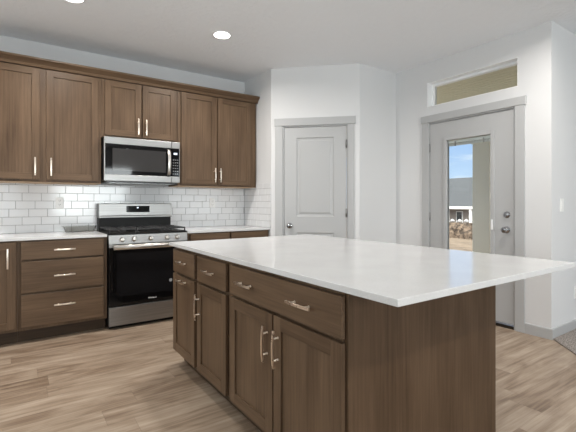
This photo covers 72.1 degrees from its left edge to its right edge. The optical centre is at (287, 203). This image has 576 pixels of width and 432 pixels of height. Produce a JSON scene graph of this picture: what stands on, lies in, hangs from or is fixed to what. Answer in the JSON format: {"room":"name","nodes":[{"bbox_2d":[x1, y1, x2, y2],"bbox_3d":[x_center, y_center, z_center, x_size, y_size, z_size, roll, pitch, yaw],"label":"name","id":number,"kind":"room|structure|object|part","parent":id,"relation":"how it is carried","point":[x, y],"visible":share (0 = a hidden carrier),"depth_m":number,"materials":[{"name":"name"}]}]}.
{"room":"kitchen","nodes":[
{"label":"kitchen","id":0,"kind":"room"},
{"bbox_2d":[0,35,244,230],"bbox_3d":[-2.747,-0.203,3.813,5.387,2.780,0.140,0,0,-35],"label":"wall","id":1,"kind":"structure","parent":0,"point":[7,44],"depth_m":4.31,"materials":[{"name":"white paint"}]},
{"bbox_2d":[0,62,100,184],"bbox_3d":[-2.341,-0.724,3.771,0.986,1.059,0.378,0,0,-35],"label":"upper cabinet","id":2,"kind":"object","parent":1,"relation":"attached to","point":[50,120],"visible":1,"depth_m":3.67,"materials":[{"name":"brown wood"}]},
{"bbox_3d":[-2.463,-0.728,3.511,0.440,1.019,0.020,0,0,-35],"label":"door","id":3,"kind":"part","parent":2,"relation":"part of","materials":[{"name":"brown wood"}]},
{"bbox_3d":[-2.296,-0.338,3.594,0.013,0.166,0.034,0,0,-35],"label":"bar pull","id":4,"kind":"part","parent":2,"relation":"part of","materials":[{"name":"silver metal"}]},
{"bbox_3d":[-2.358,-0.196,3.795,0.982,0.004,0.316,0,0,-35],"label":"panel","id":5,"kind":"part","parent":2,"relation":"part of","materials":[{"name":"brown wood"}]},
{"bbox_3d":[-2.194,-0.338,3.665,0.013,0.166,0.034,0,0,-35],"label":"bar pull","id":6,"kind":"part","parent":2,"relation":"part of","materials":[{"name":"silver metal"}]},
{"bbox_3d":[-2.059,-0.728,3.791,0.440,1.019,0.020,0,0,-35],"label":"door","id":7,"kind":"part","parent":2,"relation":"part of","materials":[{"name":"brown wood"}]},
{"bbox_2d":[0,51,259,103],"bbox_3d":[-1.603,-1.284,4.270,2.779,0.074,0.388,0,0,-35],"label":"crown molding","id":8,"kind":"structure","parent":2,"relation":"attached to","point":[8,57],"depth_m":3.99,"materials":[{"name":"brown wood"}]},
{"bbox_2d":[0,183,244,233],"bbox_3d":[-2.128,0.045,4.149,3.787,0.485,0.009,0,0,-35],"label":"wall tiles","id":9,"kind":"structure","parent":1,"relation":"attached to","point":[24,207],"depth_m":4.17,"materials":[{"name":"white tile"}]},
{"bbox_2d":[56,197,63,208],"bbox_3d":[-2.314,-0.005,4.011,0.072,0.116,0.008,0,0,-35],"label":"wall outlet","id":10,"kind":"object","parent":9,"relation":"attached to","point":[59,200],"visible":1,"depth_m":4.01,"materials":[{"name":"white plastic"}]},
{"bbox_2d":[210,198,214,207],"bbox_3d":[-0.946,-0.005,4.955,0.072,0.116,0.008,0,0,-35],"label":"wall outlet","id":11,"kind":"object","parent":9,"relation":"attached to","point":[212,200],"visible":1,"depth_m":4.95,"materials":[{"name":"white plastic"}]},
{"bbox_2d":[101,78,176,141],"bbox_3d":[-1.617,-0.957,4.272,0.772,0.592,0.378,0,0,-35],"label":"upper cabinet","id":12,"kind":"object","parent":1,"relation":"attached to","point":[128,110],"visible":0.98,"depth_m":4.12,"materials":[{"name":"brown wood"}]},
{"bbox_3d":[-1.684,-0.961,4.050,0.352,0.552,0.020,0,0,-35],"label":"door","id":13,"kind":"part","parent":12,"relation":"part of","materials":[{"name":"brown wood"}]},
{"bbox_2d":[101,136,179,185],"bbox_3d":[-1.593,-0.432,4.234,0.758,0.456,0.470,0,0,-35],"label":"microwave","id":14,"kind":"object","parent":12,"relation":"attached to","point":[127,161],"visible":1,"depth_m":4.06,"materials":[{"name":"silver metal"}]},
{"bbox_3d":[-1.526,-0.439,4.066,0.653,0.302,0.026,0,0,-35],"label":"door glass","id":15,"kind":"part","parent":14,"relation":"part of","materials":[{"name":"black glass"}]},
{"bbox_3d":[-1.263,-0.435,4.205,0.034,0.283,0.046,0,0,-35],"label":"door handle","id":16,"kind":"part","parent":14,"relation":"part of","materials":[{"name":"silver metal"}]},
{"bbox_3d":[-1.221,-0.439,4.275,0.083,0.302,0.028,0,0,-35],"label":"control glass","id":17,"kind":"part","parent":14,"relation":"part of","materials":[{"name":"black glass"}]},
{"bbox_3d":[-1.383,-0.961,4.258,0.352,0.552,0.020,0,0,-35],"label":"door","id":18,"kind":"part","parent":12,"relation":"part of","materials":[{"name":"brown wood"}]},
{"bbox_2d":[168,91,255,188],"bbox_3d":[-0.888,-0.724,4.775,0.994,1.059,0.378,0,0,-35],"label":"upper cabinet","id":19,"kind":"object","parent":1,"relation":"attached to","point":[216,136],"visible":0.98,"depth_m":4.62,"materials":[{"name":"brown wood"}]},
{"bbox_3d":[-1.013,-0.728,4.514,0.422,1.019,0.020,0,0,-35],"label":"door","id":20,"kind":"part","parent":19,"relation":"part of","materials":[{"name":"brown wood"}]},
{"bbox_3d":[-0.905,-0.196,4.799,0.990,0.004,0.316,0,0,-35],"label":"panel","id":21,"kind":"part","parent":19,"relation":"part of","materials":[{"name":"brown wood"}]},
{"bbox_3d":[-0.645,-0.728,4.767,0.435,1.019,0.020,0,0,-35],"label":"door","id":22,"kind":"part","parent":19,"relation":"part of","materials":[{"name":"brown wood"}]},
{"bbox_2d":[245,69,270,236],"bbox_3d":[-0.328,-0.203,4.998,0.140,2.780,0.659,0,0,-35],"label":"wall","id":23,"kind":"structure","parent":0,"point":[260,86],"depth_m":4.83,"materials":[{"name":"white paint"}]},
{"bbox_2d":[244,183,270,227],"bbox_3d":[-0.387,0.024,4.953,0.009,0.529,0.648,0,0,-35],"label":"tiles","id":24,"kind":"structure","parent":23,"relation":"attached to","point":[257,204],"depth_m":4.92,"materials":[{"name":"white tile"}]},
{"bbox_2d":[0,0,575,82],"bbox_3d":[1.648,-1.668,1.598,10.500,0.150,8.900,0,0,-35],"label":"ceiling","id":25,"kind":"structure","parent":0,"point":[394,36],"depth_m":3.58,"materials":[{"name":"white paint"}]},
{"bbox_2d":[68,0,84,2],"bbox_3d":[-1.659,-1.588,3.051,0.170,0.010,0.170,0,0,-35],"label":"recessed light","id":26,"kind":"object","parent":25,"relation":"in","point":[75,1],"visible":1,"depth_m":3.10,"materials":[{"name":"white"}]},
{"bbox_2d":[213,31,230,38],"bbox_3d":[-0.622,-1.588,3.733,0.170,0.010,0.170,0,0,-35],"label":"recessed light","id":27,"kind":"object","parent":25,"relation":"in","point":[219,34],"visible":1,"depth_m":3.71,"materials":[{"name":"white"}]},
{"bbox_2d":[0,318,575,431],"bbox_3d":[1.648,1.212,1.598,10.500,0.050,8.900,0,0,-35],"label":"floor","id":28,"kind":"structure","parent":0,"point":[132,378],"depth_m":2.55,"materials":[{"name":"brown wood"}]},
{"bbox_2d":[0,241,17,344],"bbox_3d":[-2.672,0.750,3.367,0.612,0.874,0.658,0,0,-35],"label":"base cabinet","id":29,"kind":"object","parent":28,"relation":"on","point":[8,249],"visible":1,"depth_m":3.27,"materials":[{"name":"brown wood"}]},
{"bbox_2d":[18,237,106,341],"bbox_3d":[-2.136,0.750,3.738,0.690,0.874,0.658,0,0,-35],"label":"base cabinet","id":30,"kind":"object","parent":28,"relation":"on","point":[62,283],"visible":1,"depth_m":3.48,"materials":[{"name":"brown wood"}]},
{"bbox_2d":[0,230,106,241],"bbox_3d":[-2.407,0.300,3.575,1.316,0.024,0.637,0,0,-35],"label":"countertop","id":31,"kind":"structure","parent":30,"relation":"on","point":[41,235],"depth_m":3.55,"materials":[{"name":"white stone"}]},
{"bbox_2d":[63,225,96,231],"bbox_3d":[-2.119,0.258,4.028,0.316,0.059,0.160,0,0,-35],"label":"serving tray","id":32,"kind":"object","parent":31,"relation":"on","point":[95,225],"visible":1,"depth_m":4.01,"materials":[{"name":"silver plastic"}]},
{"bbox_3d":[-1.978,0.402,3.502,0.640,0.152,0.020,0,0,-35],"label":"drawer","id":33,"kind":"part","parent":30,"relation":"part of","materials":[{"name":"brown wood"}]},
{"bbox_3d":[-1.978,0.625,3.502,0.640,0.264,0.020,0,0,-35],"label":"drawer","id":34,"kind":"part","parent":30,"relation":"part of","materials":[{"name":"brown wood"}]},
{"bbox_3d":[-1.978,0.910,3.502,0.640,0.277,0.020,0,0,-35],"label":"drawer","id":35,"kind":"part","parent":30,"relation":"part of","materials":[{"name":"brown wood"}]},
{"bbox_3d":[-1.962,0.402,3.480,0.166,0.013,0.034,0,0,-35],"label":"bar pull","id":36,"kind":"part","parent":30,"relation":"part of","materials":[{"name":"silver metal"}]},
{"bbox_3d":[-1.962,0.625,3.480,0.166,0.013,0.034,0,0,-35],"label":"bar pull","id":37,"kind":"part","parent":30,"relation":"part of","materials":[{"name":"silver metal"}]},
{"bbox_3d":[-1.962,0.882,3.480,0.166,0.013,0.034,0,0,-35],"label":"bar pull","id":38,"kind":"part","parent":30,"relation":"part of","materials":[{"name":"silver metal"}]},
{"bbox_2d":[97,203,186,328],"bbox_3d":[-1.519,0.594,4.128,0.759,1.186,0.709,0,0,-35],"label":"gas range","id":39,"kind":"object","parent":28,"relation":"on","point":[140,271],"visible":0.96,"depth_m":3.88,"materials":[{"name":"silver metal"}]},
{"bbox_3d":[-1.364,1.062,3.903,0.751,0.174,0.041,0,0,-35],"label":"storage drawer","id":40,"kind":"part","parent":39,"relation":"part of","materials":[{"name":"silver metal"}]},
{"bbox_3d":[-1.363,0.691,3.903,0.751,0.548,0.043,0,0,-35],"label":"oven door","id":41,"kind":"part","parent":39,"relation":"part of","materials":[{"name":"black glass"}]},
{"bbox_2d":[97,229,186,234],"bbox_3d":[-1.537,0.287,4.154,0.759,0.017,0.635,0,0,-35],"label":"cooktop","id":42,"kind":"object","parent":39,"relation":"in","point":[134,231],"depth_m":3.93,"materials":[{"name":"black metal"}]},
{"bbox_3d":[-1.334,0.411,3.861,0.689,0.046,0.058,0,0,-35],"label":"oven handle","id":43,"kind":"part","parent":39,"relation":"part of","materials":[{"name":"silver metal"}]},
{"bbox_3d":[-1.364,0.341,3.903,0.755,0.086,0.044,0,0,-35],"label":"control panel","id":44,"kind":"part","parent":39,"relation":"part of","materials":[{"name":"silver metal"}]},
{"bbox_2d":[173,247,209,383],"bbox_3d":[-0.488,0.750,2.895,0.642,0.874,0.461,0,0,-35],"label":"base cabinet","id":45,"kind":"object","parent":28,"relation":"on","point":[185,281],"visible":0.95,"depth_m":2.71,"materials":[{"name":"brown wood"}]},
{"bbox_3d":[-0.718,0.413,2.740,0.020,0.158,0.413,0,0,-35],"label":"drawer","id":46,"kind":"part","parent":45,"relation":"part of","materials":[{"name":"brown wood"}]},
{"bbox_3d":[-0.718,0.786,2.740,0.020,0.557,0.413,0,0,-35],"label":"door","id":47,"kind":"part","parent":45,"relation":"part of","materials":[{"name":"brown wood"}]},
{"bbox_2d":[193,254,242,413],"bbox_3d":[-0.226,0.750,2.515,0.642,0.874,0.459,0,0,-35],"label":"base cabinet","id":48,"kind":"object","parent":28,"relation":"on","point":[213,274],"visible":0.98,"depth_m":2.31,"materials":[{"name":"brown wood"}]},
{"bbox_3d":[-0.577,0.652,2.489,0.034,0.166,0.013,0,0,-35],"label":"bar pull","id":49,"kind":"part","parent":48,"relation":"part of","materials":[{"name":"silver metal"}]},
{"bbox_3d":[-0.480,0.412,2.349,0.034,0.013,0.166,0,0,-35],"label":"bar pull","id":50,"kind":"part","parent":48,"relation":"part of","materials":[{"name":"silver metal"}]},
{"bbox_3d":[-0.455,0.413,2.360,0.020,0.158,0.417,0,0,-35],"label":"drawer","id":51,"kind":"part","parent":48,"relation":"part of","materials":[{"name":"brown wood"}]},
{"bbox_3d":[-0.455,0.786,2.360,0.020,0.557,0.417,0,0,-35],"label":"door","id":52,"kind":"part","parent":48,"relation":"part of","materials":[{"name":"brown wood"}]},
{"bbox_2d":[187,230,267,240],"bbox_3d":[-0.803,0.750,4.659,1.003,0.874,0.658,0,0,-35],"label":"base cabinet","id":53,"kind":"object","parent":28,"relation":"on","point":[254,233],"visible":0.06,"depth_m":4.38,"materials":[{"name":"brown wood"}]},
{"bbox_3d":[-0.842,0.402,4.286,0.455,0.152,0.020,0,0,-35],"label":"drawer","id":54,"kind":"part","parent":53,"relation":"part of","materials":[{"name":"brown wood"}]},
{"bbox_2d":[174,225,269,232],"bbox_3d":[-0.811,0.300,4.678,1.016,0.024,0.637,0,0,-35],"label":"countertop","id":55,"kind":"structure","parent":53,"relation":"on","point":[237,227],"depth_m":4.54,"materials":[{"name":"white stone"}]},
{"bbox_3d":[-0.453,0.402,4.555,0.450,0.152,0.020,0,0,-35],"label":"drawer","id":56,"kind":"part","parent":53,"relation":"part of","materials":[{"name":"brown wood"}]},
{"bbox_2d":[230,262,344,431],"bbox_3d":[0.166,0.750,1.948,0.642,0.874,0.915,0,0,-35],"label":"base cabinet","id":57,"kind":"object","parent":28,"relation":"on","point":[287,335],"visible":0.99,"depth_m":1.71,"materials":[{"name":"brown wood"}]},
{"bbox_3d":[-0.226,0.409,1.981,0.034,0.013,0.166,0,0,-35],"label":"bar pull","id":58,"kind":"part","parent":57,"relation":"part of","materials":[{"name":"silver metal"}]},
{"bbox_3d":[-0.186,0.783,1.971,0.020,0.563,0.430,0,0,-35],"label":"door","id":59,"kind":"part","parent":57,"relation":"part of","materials":[{"name":"brown wood"}]},
{"bbox_3d":[-0.110,0.642,1.812,0.034,0.166,0.013,0,0,-35],"label":"bar pull","id":60,"kind":"part","parent":57,"relation":"part of","materials":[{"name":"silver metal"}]},
{"bbox_3d":[-0.058,0.642,1.738,0.034,0.166,0.013,0,0,-35],"label":"bar pull","id":61,"kind":"part","parent":57,"relation":"part of","materials":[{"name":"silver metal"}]},
{"bbox_3d":[-0.055,0.409,1.781,0.020,0.154,0.891,0,0,-35],"label":"drawer","id":62,"kind":"part","parent":57,"relation":"part of","materials":[{"name":"brown wood"}]},
{"bbox_3d":[0.041,0.409,1.594,0.034,0.013,0.166,0,0,-35],"label":"bar pull","id":63,"kind":"part","parent":57,"relation":"part of","materials":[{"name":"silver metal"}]},
{"bbox_3d":[0.070,0.783,1.600,0.020,0.563,0.451,0,0,-35],"label":"door","id":64,"kind":"part","parent":57,"relation":"part of","materials":[{"name":"brown wood"}]},
{"bbox_2d":[174,247,495,431],"bbox_3d":[0.097,0.750,2.466,1.002,0.874,1.870,0,0,-35],"label":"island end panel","id":65,"kind":"object","parent":28,"relation":"on","point":[430,365],"visible":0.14,"depth_m":1.65,"materials":[{"name":"brown wood"}]},
{"bbox_2d":[169,234,574,306],"bbox_3d":[0.260,0.300,2.435,1.303,0.024,2.130,0,0,-35],"label":"countertop","id":66,"kind":"structure","parent":65,"relation":"on","point":[397,275],"depth_m":1.86,"materials":[{"name":"white stone"}]},
{"bbox_3d":[0.623,0.750,1.705,1.002,0.874,0.020,0,0,-35],"label":"panel","id":67,"kind":"part","parent":65,"relation":"part of","materials":[{"name":"brown wood"}]},
{"bbox_2d":[271,63,359,239],"bbox_3d":[0.321,-0.203,4.664,1.030,2.780,0.140,0,0,10],"label":"wall","id":68,"kind":"structure","parent":0,"point":[327,90],"depth_m":4.59,"materials":[{"name":"white paint"}]},
{"bbox_2d":[274,116,355,238],"bbox_3d":[0.311,0.096,4.624,0.945,2.182,0.182,0,0,10],"label":"door","id":69,"kind":"structure","parent":68,"relation":"in","point":[314,162],"depth_m":4.60,"materials":[{"name":"grey paint"}]},
{"bbox_2d":[360,64,395,243],"bbox_3d":[1.030,-0.203,4.737,0.622,2.780,0.140,0,0,-35],"label":"wall","id":70,"kind":"structure","parent":0,"point":[377,86],"depth_m":4.66,"materials":[{"name":"white paint"}]},
{"bbox_2d":[396,21,557,328],"bbox_3d":[1.829,-0.203,4.251,0.140,2.780,1.848,0,0,-35],"label":"wall","id":71,"kind":"structure","parent":0,"point":[536,47],"depth_m":3.63,"materials":[{"name":"white paint"}]},
{"bbox_2d":[448,135,489,146],"bbox_3d":[1.885,-0.647,4.114,0.014,0.056,0.474,0,0,-35],"label":"raised blind","id":72,"kind":"object","parent":71,"relation":"attached to","point":[484,138],"depth_m":4.11,"materials":[{"name":"white plastic"}]},
{"bbox_2d":[427,57,517,106],"bbox_3d":[1.914,-1.226,4.124,0.135,0.271,0.981,0,0,-35],"label":"window","id":73,"kind":"structure","parent":71,"relation":"in","point":[432,86],"depth_m":4.18,"materials":[{"name":"white plastic"}]},
{"bbox_2d":[421,95,526,332],"bbox_3d":[1.890,0.101,4.103,0.188,2.172,1.131,0,0,-35],"label":"door","id":74,"kind":"structure","parent":71,"relation":"in","point":[505,126],"depth_m":3.86,"materials":[{"name":"grey paint"}]},
{"bbox_3d":[1.875,0.100,4.107,0.059,1.639,0.558,0,0,-35],"label":"glass frame","id":75,"kind":"part","parent":74,"relation":"part of","materials":[{"name":"clear glass"}]},
{"bbox_3d":[2.057,0.252,3.755,0.068,0.066,0.066,0,0,-35],"label":"knob","id":76,"kind":"part","parent":74,"relation":"part of","materials":[{"name":"silver metal"}]},
{"bbox_2d":[524,323,552,339],"bbox_3d":[2.234,1.139,3.530,0.013,0.095,0.229,0,0,-35],"label":"baseboard","id":77,"kind":"structure","parent":71,"relation":"attached to","point":[544,332],"depth_m":3.52,"materials":[{"name":"grey paint"}]},
{"bbox_2d":[437,65,516,103],"bbox_3d":[1.600,-1.563,6.881,2.473,0.060,6.154,0,0,-35],"label":"ceiling","id":78,"kind":"structure","parent":0,"point":[505,78],"depth_m":5.15,"materials":[{"name":"beige"}]},
{"bbox_2d":[554,329,575,354],"bbox_3d":[4.452,1.181,1.653,5.403,0.012,5.383,0,0,-35],"label":"floor","id":79,"kind":"structure","parent":0,"point":[567,340],"depth_m":3.39,"materials":[{"name":"beige carpet"}]},
{"bbox_2d":[558,25,575,325],"bbox_3d":[3.739,-0.203,4.532,3.323,2.780,0.140,0,0,-35],"label":"wall","id":80,"kind":"structure","parent":0,"point":[566,39],"depth_m":3.63,"materials":[{"name":"white paint"}]},
{"bbox_2d":[560,199,563,211],"bbox_3d":[2.468,0.015,3.562,0.072,0.116,0.009,0,0,-35],"label":"light switch","id":81,"kind":"object","parent":80,"relation":"attached to","point":[561,200],"visible":1,"depth_m":3.55,"materials":[{"name":"white plastic"}]},
{"bbox_2d":[552,319,575,339],"bbox_3d":[3.720,1.139,4.426,3.450,0.095,0.013,0,0,-35],"label":"baseboard","id":82,"kind":"structure","parent":80,"relation":"attached to","point":[564,328],"depth_m":3.57,"materials":[{"name":"grey paint"}]},
{"label":"outside","id":83,"kind":"structure","parent":0,"visible":0},
{"bbox_2d":[449,238,472,251],"bbox_3d":[20.117,2.132,42.861,69.000,1.570,62.400,0,0,-35],"label":"ground","id":84,"kind":"structure","parent":83,"point":[454,243],"depth_m":16.17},
{"bbox_2d":[449,177,472,222],"bbox_3d":[21.402,0.062,44.114,12.060,6.050,22.200,0,0,-35],"label":"house","id":85,"kind":"structure","parent":84,"relation":"on","point":[460,189],"depth_m":41.33,"materials":[{"name":"beige"}]},
{"bbox_3d":[17.611,1.487,40.705,0.025,1.200,0.550,0,0,-35],"label":"pane","id":86,"kind":"part","parent":85,"relation":"part of","materials":[{"name":"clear glass"}]},
{"bbox_3d":[17.949,1.812,38.847,0.230,2.550,0.260,0,0,-35],"label":"porch post","id":87,"kind":"part","parent":85,"relation":"part of","materials":[{"name":"white paint"}]},
{"bbox_2d":[449,222,472,239],"bbox_3d":[9.498,1.697,24.099,2.997,1.180,23.600,0,0,-35],"label":"bank","id":88,"kind":"object","parent":84,"relation":"on","point":[461,230],"visible":0.05,"depth_m":22.12,"materials":[{"name":"brown stone"}]},
{"bbox_3d":[1.637,1.362,6.784,2.423,0.150,5.954,0,0,-35],"label":"floor","id":89,"kind":"structure","parent":0,"visible":0},
{"bbox_2d":[473,135,489,252],"bbox_3d":[3.119,0.120,6.243,0.370,2.333,0.370,0,0,-35],"label":"porch column","id":90,"kind":"structure","parent":89,"relation":"on","point":[481,151],"depth_m":6.16,"materials":[{"name":"beige paint"}]}
]}

